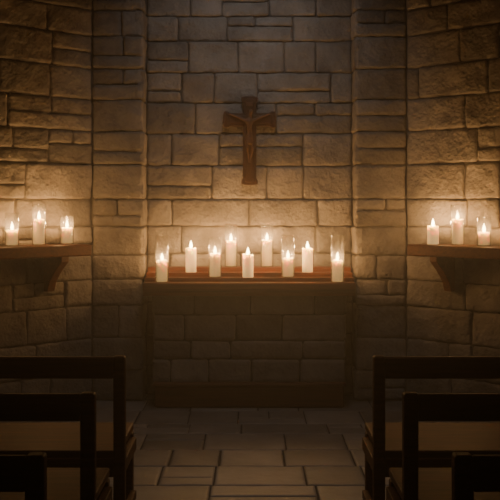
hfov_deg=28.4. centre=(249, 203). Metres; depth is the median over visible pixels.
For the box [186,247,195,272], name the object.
pillar candle
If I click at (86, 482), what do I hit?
pew
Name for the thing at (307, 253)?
pillar candle
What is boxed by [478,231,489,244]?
pillar candle
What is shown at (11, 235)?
pillar candle
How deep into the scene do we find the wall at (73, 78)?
7.68 m
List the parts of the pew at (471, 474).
post, rail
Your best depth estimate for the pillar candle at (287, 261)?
7.65 m
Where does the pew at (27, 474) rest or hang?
on the floor
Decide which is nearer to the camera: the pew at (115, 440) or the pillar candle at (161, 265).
the pew at (115, 440)
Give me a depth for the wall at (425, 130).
7.68 m
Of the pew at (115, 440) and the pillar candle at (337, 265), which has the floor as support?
the pew at (115, 440)
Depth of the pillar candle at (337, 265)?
7.53 m
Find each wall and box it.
[0,0,147,399]
[145,0,353,393]
[350,0,499,399]
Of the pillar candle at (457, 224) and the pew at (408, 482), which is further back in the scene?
the pillar candle at (457, 224)
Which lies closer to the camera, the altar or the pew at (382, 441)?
the pew at (382, 441)
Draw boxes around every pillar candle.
[6,229,17,244]
[33,219,44,243]
[61,227,72,242]
[156,259,167,281]
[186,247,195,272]
[210,253,219,276]
[226,240,235,265]
[243,254,252,277]
[262,239,271,265]
[283,257,292,276]
[302,247,312,272]
[332,259,342,281]
[427,225,438,243]
[452,218,462,243]
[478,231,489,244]
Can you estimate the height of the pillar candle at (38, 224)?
0.242 m
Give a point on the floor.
(180, 453)
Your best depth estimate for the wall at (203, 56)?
8.05 m
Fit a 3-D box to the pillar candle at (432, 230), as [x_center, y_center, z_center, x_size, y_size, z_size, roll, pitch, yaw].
[1.383,0.206,7.443,0.084,0.195,0.084,0,0,0]
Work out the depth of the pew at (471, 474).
2.63 m
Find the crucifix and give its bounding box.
[223,96,275,184]
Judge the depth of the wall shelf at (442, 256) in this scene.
7.27 m
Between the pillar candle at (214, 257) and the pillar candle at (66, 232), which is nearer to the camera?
the pillar candle at (66, 232)
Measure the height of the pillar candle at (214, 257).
0.234 m
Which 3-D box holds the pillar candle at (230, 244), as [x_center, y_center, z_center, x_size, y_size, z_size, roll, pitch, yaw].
[-0.147,0.367,7.925,0.085,0.259,0.085,0,0,0]
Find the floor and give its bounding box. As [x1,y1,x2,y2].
[0,394,499,499]
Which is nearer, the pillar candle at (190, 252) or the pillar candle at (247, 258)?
the pillar candle at (247, 258)
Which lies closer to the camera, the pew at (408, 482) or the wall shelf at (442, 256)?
the pew at (408, 482)
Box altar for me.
[143,266,355,407]
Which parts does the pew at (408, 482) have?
rail, leg, post, seat, rail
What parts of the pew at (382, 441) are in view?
foot rail, rail, leg, post, seat, rail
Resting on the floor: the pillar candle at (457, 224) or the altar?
the altar
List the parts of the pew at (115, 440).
rail, seat, post, leg, rail, foot rail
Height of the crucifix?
0.722 m
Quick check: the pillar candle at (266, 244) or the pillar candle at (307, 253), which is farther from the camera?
the pillar candle at (266, 244)
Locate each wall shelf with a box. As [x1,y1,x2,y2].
[0,243,90,291]
[407,243,499,291]
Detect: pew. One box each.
[0,355,135,499]
[0,391,111,499]
[0,452,46,499]
[362,355,499,499]
[386,391,499,499]
[452,452,499,499]
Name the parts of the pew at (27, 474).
rail, post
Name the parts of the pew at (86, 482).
rail, seat, post, leg, rail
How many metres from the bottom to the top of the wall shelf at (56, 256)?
0.355 m

